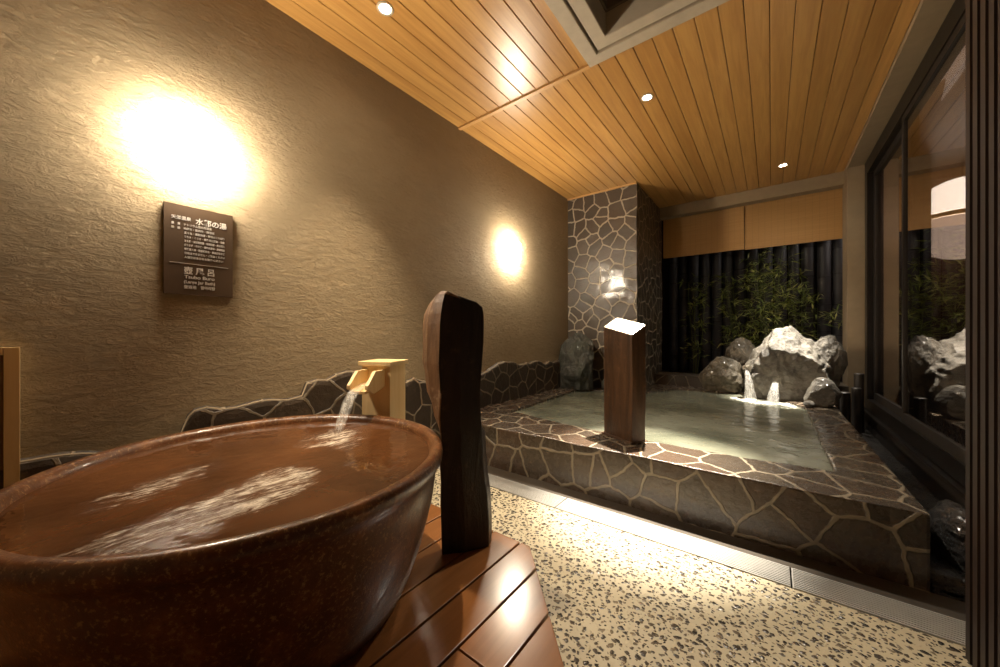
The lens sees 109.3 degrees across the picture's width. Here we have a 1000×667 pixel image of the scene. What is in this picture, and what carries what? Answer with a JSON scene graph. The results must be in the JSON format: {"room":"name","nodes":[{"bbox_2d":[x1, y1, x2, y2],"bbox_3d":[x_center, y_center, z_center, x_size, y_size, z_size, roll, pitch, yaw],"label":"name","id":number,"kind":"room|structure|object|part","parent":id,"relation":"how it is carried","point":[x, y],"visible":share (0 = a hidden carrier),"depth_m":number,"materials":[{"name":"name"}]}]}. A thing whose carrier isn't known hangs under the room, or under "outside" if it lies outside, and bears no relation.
{"room":"spa","nodes":[
{"label":"spa","id":0,"kind":"room"},
{"bbox_2d":[0,0,567,457],"bbox_3d":[-0.480,-0.405,2.811,0.120,2.850,6.720,0,0,37],"label":"wall","id":1,"kind":"structure","parent":0,"point":[352,202],"depth_m":1.66,"materials":[{"name":"paint"}]},
{"bbox_2d":[163,201,232,297],"bbox_3d":[-1.337,-0.362,1.580,0.011,0.384,0.239,0,0,37],"label":"info sign","id":2,"kind":"object","parent":1,"relation":"attached to","point":[197,243],"visible":1,"depth_m":1.56,"materials":[{"name":"brown metal"}]},
{"bbox_2d":[0,360,560,489],"bbox_3d":[-0.757,0.585,2.317,0.038,0.730,5.360,0,0,37],"label":"stone wall base","id":3,"kind":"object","parent":1,"relation":"attached to","point":[505,382],"depth_m":2.07,"materials":[{"name":"grey stone"}]},
{"bbox_2d":[20,360,558,462],"bbox_3d":[-0.755,0.348,2.316,0.010,0.247,5.360,0,0,37],"label":"trim","id":4,"kind":"structure","parent":1,"relation":"attached to","point":[193,411],"depth_m":1.66,"materials":[{"name":"grey stone"}]},
{"bbox_2d":[507,241,519,261],"bbox_3d":[0.132,-0.795,3.441,0.084,0.170,0.110,0,0,37],"label":"wall lamp","id":5,"kind":"object","parent":1,"relation":"attached to","point":[513,248],"visible":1,"depth_m":3.40,"materials":[{"name":"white glass"}]},
{"bbox_2d":[458,64,589,130],"bbox_3d":[0.113,-1.677,2.562,1.125,0.017,0.030,0,0,37],"label":"trim","id":6,"kind":"structure","parent":1,"relation":"attached to","point":[586,67],"depth_m":2.49,"materials":[{"name":"brown wood"}]},
{"bbox_2d":[567,182,636,200],"bbox_3d":[1.182,-1.674,4.192,0.840,0.016,0.023,0,0,37],"label":"trim","id":7,"kind":"structure","parent":1,"relation":"attached to","point":[634,182],"depth_m":4.16,"materials":[{"name":"brown wood"}]},
{"bbox_2d":[706,0,845,187],"bbox_3d":[0.770,-1.750,1.853,3.030,0.101,6.720,0,0,37],"label":"trim","id":8,"kind":"structure","parent":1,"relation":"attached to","point":[743,0],"depth_m":2.60,"materials":[{"name":"brown wood"}]},
{"bbox_2d":[266,0,919,207],"bbox_3d":[0.618,-1.689,1.983,2.627,0.018,6.500,0,0,37],"label":"ceiling","id":9,"kind":"structure","parent":0,"point":[592,131],"depth_m":2.35,"materials":[{"name":"brown wood"}]},
{"bbox_2d":[376,1,393,15],"bbox_3d":[-0.593,-1.677,1.829,0.086,0.005,0.086,0,0,37],"label":"recessed light","id":10,"kind":"object","parent":9,"relation":"in","point":[385,8],"visible":1,"depth_m":1.83,"materials":[{"name":"white"}]},
{"bbox_2d":[544,0,729,66],"bbox_3d":[0.662,-1.979,1.458,1.080,0.642,1.080,0,0,37],"label":"ceiling vent","id":11,"kind":"object","parent":9,"relation":"attached to","point":[600,30],"visible":1,"depth_m":1.91,"materials":[{"name":"brown metal"}]},
{"bbox_3d":[0.662,-1.733,1.458,0.904,0.134,0.904,0,0,37],"label":"frame","id":12,"kind":"part","parent":11,"relation":"part of","materials":[{"name":"beige wood"}]},
{"bbox_2d":[641,93,653,101],"bbox_3d":[1.045,-1.677,2.518,0.086,0.005,0.086,0,0,37],"label":"recessed light","id":13,"kind":"object","parent":9,"relation":"in","point":[646,97],"visible":1,"depth_m":2.52,"materials":[{"name":"white"}]},
{"bbox_2d":[660,171,843,220],"bbox_3d":[2.889,-1.623,4.258,1.790,0.155,0.125,0,0,37],"label":"trim","id":14,"kind":"structure","parent":9,"relation":"attached to","point":[832,181],"depth_m":4.12,"materials":[{"name":"paint"}]},
{"bbox_2d":[663,206,743,258],"bbox_3d":[2.606,-1.333,4.585,0.913,0.615,0.020,0,0,37],"label":"bamboo blind","id":15,"kind":"object","parent":14,"relation":"hanging from","point":[720,230],"visible":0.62,"depth_m":4.57,"materials":[{"name":"brown wood"}]},
{"bbox_3d":[2.606,-1.034,4.585,0.913,0.018,0.020,0,0,37],"label":"rail","id":16,"kind":"part","parent":15,"relation":"part of","materials":[{"name":"brown wood"}]},
{"bbox_2d":[778,163,787,167],"bbox_3d":[2.821,-1.677,3.534,0.086,0.005,0.086,0,0,37],"label":"recessed light","id":17,"kind":"object","parent":9,"relation":"in","point":[783,164],"visible":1,"depth_m":3.53,"materials":[{"name":"white"}]},
{"bbox_2d":[568,183,661,387],"bbox_3d":[1.537,-0.380,4.648,0.848,2.600,1.150,0,0,37],"label":"stone column","id":18,"kind":"structure","parent":0,"point":[615,236],"depth_m":4.23,"materials":[{"name":"grey stone"}]},
{"bbox_2d":[431,469,972,666],"bbox_3d":[-0.301,0.970,0.454,3.030,0.100,2.955,0,0,37],"label":"floor","id":19,"kind":"structure","parent":0,"point":[613,597],"depth_m":1.17,"materials":[{"name":"stone"}]},
{"bbox_2d":[0,504,563,666],"bbox_3d":[-0.887,0.899,0.704,1.716,0.039,2.440,0,0,37],"label":"wooden deck","id":20,"kind":"object","parent":19,"relation":"on","point":[485,606],"visible":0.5,"depth_m":1.11,"materials":[{"name":"brown wood"}]},
{"bbox_2d":[0,347,19,487],"bbox_3d":[-1.813,0.462,0.925,0.053,0.832,0.665,0,0,37],"label":"screen","id":21,"kind":"object","parent":20,"relation":"on","point":[9,356],"visible":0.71,"depth_m":1.16,"materials":[{"name":"brown wood"}]},
{"bbox_3d":[-1.813,0.058,0.925,0.053,0.024,0.601,0,0,37],"label":"rail","id":22,"kind":"part","parent":21,"relation":"part of","materials":[{"name":"brown wood"}]},
{"bbox_2d":[0,414,442,666],"bbox_3d":[-0.782,0.638,1.188,1.166,0.480,1.166,0,0,37],"label":"tub","id":23,"kind":"object","parent":20,"relation":"on","point":[312,591],"visible":0.7,"depth_m":0.71,"materials":[{"name":"brown ceramic"}]},
{"bbox_2d":[0,421,428,556],"bbox_3d":[-0.782,0.427,1.188,1.072,0.004,1.072,0,0,37],"label":"water","id":24,"kind":"object","parent":23,"relation":"in","point":[213,487],"visible":0.94,"depth_m":0.97,"materials":[{"name":"brown liquid"}]},
{"bbox_2d":[347,359,407,418],"bbox_3d":[-0.637,0.511,1.839,0.186,0.735,0.327,0,0,13],"label":"spout","id":25,"kind":"object","parent":20,"relation":"on","point":[380,382],"visible":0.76,"depth_m":1.82,"materials":[{"name":"beige wood"}]},
{"bbox_3d":[-0.623,0.155,1.905,0.186,0.023,0.193,0,0,13],"label":"lid","id":26,"kind":"part","parent":25,"relation":"part of","materials":[{"name":"beige wood"}]},
{"bbox_2d":[423,291,491,554],"bbox_3d":[-0.181,0.353,1.466,0.293,1.051,0.130,0,0,0],"label":"wooden post","id":27,"kind":"object","parent":20,"relation":"on","point":[453,325],"visible":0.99,"depth_m":1.42,"materials":[{"name":"brown wood"}]},
{"bbox_2d":[965,0,999,666],"bbox_3d":[0.471,-0.380,-0.156,0.063,2.596,2.905,0,0,37],"label":"slatted screen","id":28,"kind":"object","parent":19,"relation":"on","point":[982,17],"visible":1,"depth_m":0.92,"materials":[{"name":"black wood"}]},
{"bbox_2d":[661,206,831,371],"bbox_3d":[3.388,-0.555,5.165,3.500,3.050,0.080,0,0,37],"label":"wall","id":29,"kind":"structure","parent":0,"point":[665,262],"depth_m":5.56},
{"bbox_2d":[662,369,897,395],"bbox_3d":[3.210,0.764,4.850,2.800,0.413,1.195,0,0,37],"label":"trim","id":30,"kind":"structure","parent":29,"relation":"attached to","point":[894,392],"depth_m":4.23,"materials":[{"name":"wood"}]},
{"bbox_2d":[688,255,699,372],"bbox_3d":[2.870,-0.490,5.247,0.148,2.220,0.148,0,0,-33],"label":"bamboo pole","id":31,"kind":"object","parent":30,"relation":"on","point":[694,259],"visible":0.58,"depth_m":5.19,"materials":[{"name":"black wood"}]},
{"bbox_2d":[677,273,722,373],"bbox_3d":[2.827,-0.147,4.963,0.630,1.476,0.536,0,0,37],"label":"bamboo plant","id":32,"kind":"object","parent":30,"relation":"on","point":[692,288],"visible":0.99,"depth_m":4.99,"materials":[{"name":"green plant"}]},
{"bbox_2d":[700,253,710,371],"bbox_3d":[3.006,-0.490,5.182,0.145,2.220,0.145,0,0,-19],"label":"bamboo pole","id":33,"kind":"object","parent":30,"relation":"on","point":[705,259],"visible":0.67,"depth_m":5.12,"materials":[{"name":"black wood"}]},
{"bbox_2d":[711,252,722,360],"bbox_3d":[3.115,-0.490,5.090,0.136,2.220,0.136,0,0,-19],"label":"bamboo pole","id":34,"kind":"object","parent":30,"relation":"on","point":[716,257],"visible":0.72,"depth_m":5.04,"materials":[{"name":"black wood"}]},
{"bbox_2d":[723,251,733,356],"bbox_3d":[3.232,-0.490,5.016,0.136,2.220,0.136,0,0,37],"label":"bamboo pole","id":35,"kind":"object","parent":30,"relation":"on","point":[728,256],"visible":0.52,"depth_m":4.97,"materials":[{"name":"black wood"}]},
{"bbox_2d":[734,217,746,338],"bbox_3d":[3.336,-0.490,4.918,0.145,2.220,0.145,0,0,-19],"label":"bamboo pole","id":36,"kind":"object","parent":30,"relation":"on","point":[738,254],"visible":0.44,"depth_m":4.86,"materials":[{"name":"black wood"}]},
{"bbox_2d":[715,272,769,347],"bbox_3d":[3.115,-0.117,4.606,0.647,1.417,0.526,0,0,37],"label":"bamboo plant","id":37,"kind":"object","parent":30,"relation":"on","point":[718,276],"visible":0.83,"depth_m":4.67,"materials":[{"name":"green plant"}]},
{"bbox_3d":[3.145,-0.117,4.608,0.506,1.417,0.342,0,0,30],"label":"stem","id":38,"kind":"part","parent":37,"relation":"part of","materials":[{"name":"green plant"}]},
{"bbox_2d":[747,249,759,347],"bbox_3d":[3.440,-0.490,4.814,0.144,2.220,0.144,0,0,-33],"label":"bamboo pole","id":39,"kind":"object","parent":30,"relation":"on","point":[753,253],"visible":0.4,"depth_m":4.76,"materials":[{"name":"black wood"}]},
{"bbox_2d":[760,247,773,344],"bbox_3d":[3.554,-0.490,4.725,0.146,2.220,0.146,0,0,-27],"label":"bamboo pole","id":40,"kind":"object","parent":30,"relation":"on","point":[769,257],"visible":0.2,"depth_m":4.67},
{"bbox_2d":[738,245,805,343],"bbox_3d":[3.332,-0.270,4.383,0.660,1.720,0.535,0,0,4],"label":"bamboo plant","id":41,"kind":"object","parent":30,"relation":"on","point":[771,273],"visible":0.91,"depth_m":4.37,"materials":[{"name":"green plant"}]},
{"bbox_3d":[3.340,-0.238,4.387,0.510,1.658,0.444,0,0,37],"label":"stem","id":42,"kind":"part","parent":41,"relation":"part of","materials":[{"name":"green plant"}]},
{"bbox_2d":[773,245,787,327],"bbox_3d":[3.683,-0.490,4.654,0.144,2.220,0.144,0,0,-33],"label":"bamboo pole","id":43,"kind":"object","parent":30,"relation":"on","point":[778,250],"visible":0.14,"depth_m":4.60,"materials":[{"name":"black wood"}]},
{"bbox_2d":[787,244,800,332],"bbox_3d":[3.800,-0.490,4.582,0.128,2.220,0.128,0,0,-19],"label":"bamboo pole","id":44,"kind":"object","parent":30,"relation":"on","point":[793,266],"visible":0.28,"depth_m":4.53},
{"bbox_2d":[770,264,827,339],"bbox_3d":[3.628,-0.130,4.303,0.606,1.442,0.520,0,0,37],"label":"bamboo plant","id":45,"kind":"object","parent":30,"relation":"on","point":[804,313],"visible":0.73,"depth_m":4.29,"materials":[{"name":"green plant"}]},
{"bbox_3d":[3.625,-0.126,4.310,0.403,1.434,0.378,0,0,-33],"label":"stem","id":46,"kind":"part","parent":45,"relation":"part of","materials":[{"name":"green plant"}]},
{"bbox_2d":[801,242,815,341],"bbox_3d":[3.911,-0.490,4.497,0.146,2.220,0.146,0,0,4],"label":"bamboo pole","id":47,"kind":"object","parent":30,"relation":"on","point":[808,250],"visible":0.41,"depth_m":4.44,"materials":[{"name":"black wood"}]},
{"bbox_2d":[816,240,831,340],"bbox_3d":[4.002,-0.490,4.380,0.137,2.220,0.137,0,0,4],"label":"bamboo pole","id":48,"kind":"object","parent":30,"relation":"on","point":[824,277],"visible":0.58,"depth_m":4.33,"materials":[{"name":"black wood"}]},
{"bbox_2d":[819,300,842,329],"bbox_3d":[3.853,0.049,3.978,0.401,1.083,0.448,0,0,-25],"label":"bamboo plant","id":49,"kind":"object","parent":30,"relation":"on","point":[839,312],"visible":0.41,"depth_m":4.02,"materials":[{"name":"green plant"}]},
{"bbox_3d":[3.847,0.074,3.960,0.310,1.033,0.260,0,0,37],"label":"stem","id":50,"kind":"part","parent":49,"relation":"part of","materials":[{"name":"green plant"}]},
{"bbox_2d":[831,239,842,380],"bbox_3d":[4.129,-0.490,4.316,0.136,2.220,0.136,0,0,-19],"label":"bamboo pole","id":51,"kind":"object","parent":30,"relation":"on","point":[837,244],"visible":0.43,"depth_m":4.28,"materials":[{"name":"black wood"}]},
{"bbox_2d":[844,0,954,173],"bbox_3d":[2.671,-1.702,2.337,0.200,0.115,3.640,0,0,37],"label":"ceiling beam","id":52,"kind":"structure","parent":0,"point":[929,16],"depth_m":2.22,"materials":[{"name":"paint"}]},
{"bbox_2d":[745,188,842,249],"bbox_3d":[3.348,-1.329,4.042,0.918,0.622,0.020,0,0,37],"label":"bamboo blind","id":53,"kind":"object","parent":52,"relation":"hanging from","point":[814,217],"visible":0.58,"depth_m":4.03,"materials":[{"name":"brown wood"}]},
{"bbox_3d":[3.348,-1.027,4.042,0.918,0.018,0.020,0,0,37],"label":"rail","id":54,"kind":"part","parent":53,"relation":"part of","materials":[{"name":"brown wood"}]},
{"bbox_2d":[898,157,930,398],"bbox_3d":[4.024,-0.530,3.443,0.205,2.300,0.040,0,0,37],"label":"wall","id":55,"kind":"structure","parent":0,"point":[924,163],"depth_m":3.40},
{"bbox_2d":[864,407,964,506],"bbox_3d":[2.697,0.845,2.255,0.120,0.250,3.540,0,0,37],"label":"wall","id":56,"kind":"structure","parent":0,"point":[938,487],"depth_m":2.18,"materials":[{"name":"black wood"}]},
{"bbox_2d":[487,465,964,620],"bbox_3d":[0.685,0.938,1.824,2.930,0.035,0.130,0,0,37],"label":"trim","id":57,"kind":"structure","parent":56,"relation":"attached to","point":[950,607],"depth_m":1.47,"materials":[{"name":"grey stone"}]},
{"bbox_2d":[438,466,566,507],"bbox_3d":[-0.050,0.935,2.217,0.961,0.034,0.140,0,0,37],"label":"drain grating","id":58,"kind":"object","parent":57,"relation":"in","point":[549,499],"visible":0.34,"depth_m":2.06,"materials":[{"name":"silver metal"}]},
{"bbox_2d":[555,498,790,587],"bbox_3d":[0.716,0.935,1.631,0.961,0.034,0.140,0,0,37],"label":"drain grating","id":59,"kind":"object","parent":57,"relation":"in","point":[765,569],"visible":0.8,"depth_m":1.55,"materials":[{"name":"silver metal"}]},
{"bbox_2d":[791,568,964,646],"bbox_3d":[1.353,0.935,1.143,0.636,0.034,0.140,0,0,37],"label":"drain grating","id":60,"kind":"object","parent":57,"relation":"in","point":[938,625],"visible":0.77,"depth_m":1.19,"materials":[{"name":"silver metal"}]},
{"bbox_2d":[655,372,848,410],"bbox_3d":[2.813,0.745,4.156,1.785,0.450,0.380,0,0,37],"label":"trim","id":61,"kind":"structure","parent":56,"relation":"attached to","point":[663,378],"depth_m":4.37,"materials":[{"name":"black stone"}]},
{"bbox_2d":[725,337,754,377],"bbox_3d":[2.820,0.282,4.158,0.320,0.475,0.303,0,0,37],"label":"boulder","id":62,"kind":"object","parent":61,"relation":"on","point":[740,349],"visible":0.45,"depth_m":4.08,"materials":[{"name":"grey stone"}]},
{"bbox_2d":[843,165,864,418],"bbox_3d":[3.600,-0.340,3.604,0.135,2.620,0.300,0,0,37],"label":"pillar","id":63,"kind":"structure","parent":56,"relation":"attached to","point":[854,177],"depth_m":3.50,"materials":[{"name":"paint"}]},
{"bbox_2d":[861,427,964,601],"bbox_3d":[2.534,0.922,2.351,0.254,0.096,2.945,0,0,37],"label":"trim","id":64,"kind":"structure","parent":56,"relation":"attached to","point":[946,580],"depth_m":1.86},
{"bbox_2d":[840,392,850,422],"bbox_3d":[3.063,0.710,3.146,0.070,0.380,0.070,0,0,37],"label":"stake","id":65,"kind":"object","parent":64,"relation":"on","point":[845,400],"visible":0.57,"depth_m":3.12,"materials":[{"name":"black wood"}]},
{"bbox_2d":[851,387,861,434],"bbox_3d":[3.163,0.690,3.145,0.066,0.420,0.066,0,0,37],"label":"stake","id":66,"kind":"object","parent":64,"relation":"on","point":[856,392],"visible":0.82,"depth_m":3.12,"materials":[{"name":"black wood"}]},
{"bbox_2d":[854,373,864,432],"bbox_3d":[3.248,0.630,3.206,0.070,0.540,0.070,0,0,37],"label":"stake","id":67,"kind":"object","parent":64,"relation":"on","point":[859,378],"visible":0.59,"depth_m":3.17,"materials":[{"name":"black wood"}]},
{"bbox_2d":[927,500,964,572],"bbox_3d":[1.815,0.786,1.397,0.206,0.197,0.359,0,0,37],"label":"boulder","id":68,"kind":"object","parent":64,"relation":"on","point":[947,517],"visible":0.48,"depth_m":1.37,"materials":[{"name":"grey stone"}]},
{"bbox_2d":[864,408,964,497],"bbox_3d":[2.618,0.728,2.265,0.033,0.015,2.980,0,0,37],"label":"trim","id":69,"kind":"structure","parent":56,"relation":"attached to","point":[953,483],"depth_m":2.04,"materials":[{"name":"black wood"}]},
{"bbox_2d":[865,0,964,486],"bbox_3d":[2.607,-0.462,2.147,0.090,2.364,3.180,0,0,37],"label":"window","id":70,"kind":"structure","parent":56,"relation":"in","point":[881,167],"depth_m":2.47,"materials":[{"name":"brown metal"}]},
{"bbox_3d":[3.170,-0.460,2.863,0.005,2.040,1.084,0,0,37],"label":"glass","id":71,"kind":"part","parent":70,"relation":"part of","materials":[{"name":"white"}]},
{"bbox_3d":[3.171,-0.450,2.862,0.030,2.138,1.160,0,0,37],"label":"sash","id":72,"kind":"part","parent":70,"relation":"part of","materials":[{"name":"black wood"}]},
{"bbox_3d":[2.262,-0.450,1.732,0.030,2.138,1.900,0,0,37],"label":"sash","id":73,"kind":"part","parent":70,"relation":"part of","materials":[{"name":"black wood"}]},
{"bbox_2d":[891,174,964,391],"bbox_3d":[5.140,-0.530,3.653,2.080,2.300,0.150,0,0,37],"label":"window glass","id":74,"kind":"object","parent":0,"point":[947,276],"depth_m":3.83,"materials":[{"name":"clear glass"}]},
{"bbox_2d":[892,388,964,445],"bbox_3d":[3.840,0.795,1.947,2.070,0.350,4.440,0,0,37],"label":"floor","id":75,"kind":"structure","parent":0,"point":[944,412],"depth_m":2.82,"materials":[{"name":"black stone"}]},
{"bbox_2d":[897,70,964,185],"bbox_3d":[3.832,-1.730,1.953,2.090,0.100,4.440,0,0,37],"label":"ceiling","id":76,"kind":"structure","parent":0,"point":[941,123],"depth_m":2.95,"materials":[{"name":"brown wood"}]},
{"bbox_2d":[931,160,964,259],"bbox_3d":[4.480,-1.201,3.434,0.730,0.957,0.730,0,0,37],"label":"lantern","id":77,"kind":"object","parent":76,"relation":"hanging from","point":[947,198],"visible":0.43,"depth_m":3.33,"materials":[{"name":"white paper"}]},
{"bbox_3d":[4.480,-1.324,3.434,0.720,0.367,0.720,0,0,37],"label":"lamp shade","id":78,"kind":"part","parent":77,"relation":"part of","materials":[{"name":"white paper"}]},
{"bbox_3d":[4.480,-0.906,3.434,0.720,0.367,0.720,0,0,37],"label":"lamp shade","id":79,"kind":"part","parent":77,"relation":"part of","materials":[{"name":"white"}]},
{"bbox_3d":[4.480,-1.590,3.434,0.011,0.180,0.011,0,0,-30],"label":"cord","id":80,"kind":"part","parent":77,"relation":"part of","materials":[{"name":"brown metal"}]},
{"bbox_2d":[940,46,964,100],"bbox_3d":[2.709,-1.673,2.050,0.130,0.011,1.350,0,0,37],"label":"ceiling light panel","id":81,"kind":"object","parent":76,"relation":"attached to","point":[957,68],"visible":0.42,"depth_m":2.27,"materials":[{"name":"white"}]},
{"bbox_3d":[1.635,1.050,3.065,2.930,0.060,3.545,0,0,37],"label":"trim","id":82,"kind":"structure","parent":0,"visible":0},
{"bbox_2d":[481,384,929,591],"bbox_3d":[1.415,0.830,3.141,2.482,0.377,2.892,0,0,37],"label":"surround","id":83,"kind":"object","parent":82,"relation":"on","point":[857,516],"visible":0.59,"depth_m":1.68,"materials":[{"name":"brown stone"}]},
{"bbox_2d":[558,332,593,389],"bbox_3d":[0.881,0.314,4.138,0.464,0.659,0.330,0,0,37],"label":"boulder","id":84,"kind":"object","parent":83,"relation":"on","point":[576,356],"visible":0.98,"depth_m":4.01,"materials":[{"name":"grey stone"}]},
{"bbox_2d":[601,318,646,443],"bbox_3d":[0.766,0.273,2.200,0.127,0.751,0.261,0,0,-24],"label":"post","id":85,"kind":"object","parent":83,"relation":"on","point":[624,340],"visible":1,"depth_m":2.12,"materials":[{"name":"brown wood"}]},
{"bbox_2d":[516,390,832,470],"bbox_3d":[1.484,0.662,3.205,2.020,0.007,2.425,0,0,37],"label":"pool water","id":86,"kind":"object","parent":83,"relation":"in","point":[738,425],"visible":0.81,"depth_m":2.64,"materials":[{"name":"liquid"}]},
{"bbox_2d":[699,356,742,392],"bbox_3d":[2.480,0.447,3.993,0.425,0.391,0.321,0,0,37],"label":"boulder","id":87,"kind":"object","parent":83,"relation":"on","point":[724,374],"visible":1,"depth_m":3.89,"materials":[{"name":"grey stone"}]},
{"bbox_2d":[744,326,831,400],"bbox_3d":[2.915,0.289,3.637,0.686,0.738,0.589,0,0,34],"label":"rock","id":88,"kind":"object","parent":83,"relation":"on","point":[785,364],"visible":0.9,"depth_m":3.46,"materials":[{"name":"grey stone"}]},
{"bbox_2d":[742,365,751,373],"bbox_3d":[2.534,0.368,3.635,0.082,0.098,0.123,0,0,37],"label":"spout","id":89,"kind":"object","parent":88,"relation":"attached to","point":[746,369],"visible":1,"depth_m":3.60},
{"bbox_2d":[803,401,815,406],"bbox_3d":[2.701,0.613,3.097,0.084,0.054,0.084,0,0,37],"label":"pebble stone","id":90,"kind":"object","parent":83,"relation":"on","point":[805,403],"visible":1,"depth_m":3.08,"materials":[{"name":"grey stone"}]},
{"bbox_2d":[803,377,841,407],"bbox_3d":[2.856,0.516,3.143,0.252,0.254,0.207,0,0,37],"label":"boulder","id":91,"kind":"object","parent":83,"relation":"on","point":[823,392],"visible":0.91,"depth_m":3.08,"materials":[{"name":"grey stone"}]},
{"bbox_2d":[812,335,847,386],"bbox_3d":[3.169,0.327,3.449,0.280,0.633,0.244,0,0,24],"label":"boulder","id":92,"kind":"object","parent":83,"relation":"on","point":[827,347],"visible":0.47,"depth_m":3.35,"materials":[{"name":"grey stone"}]}
]}

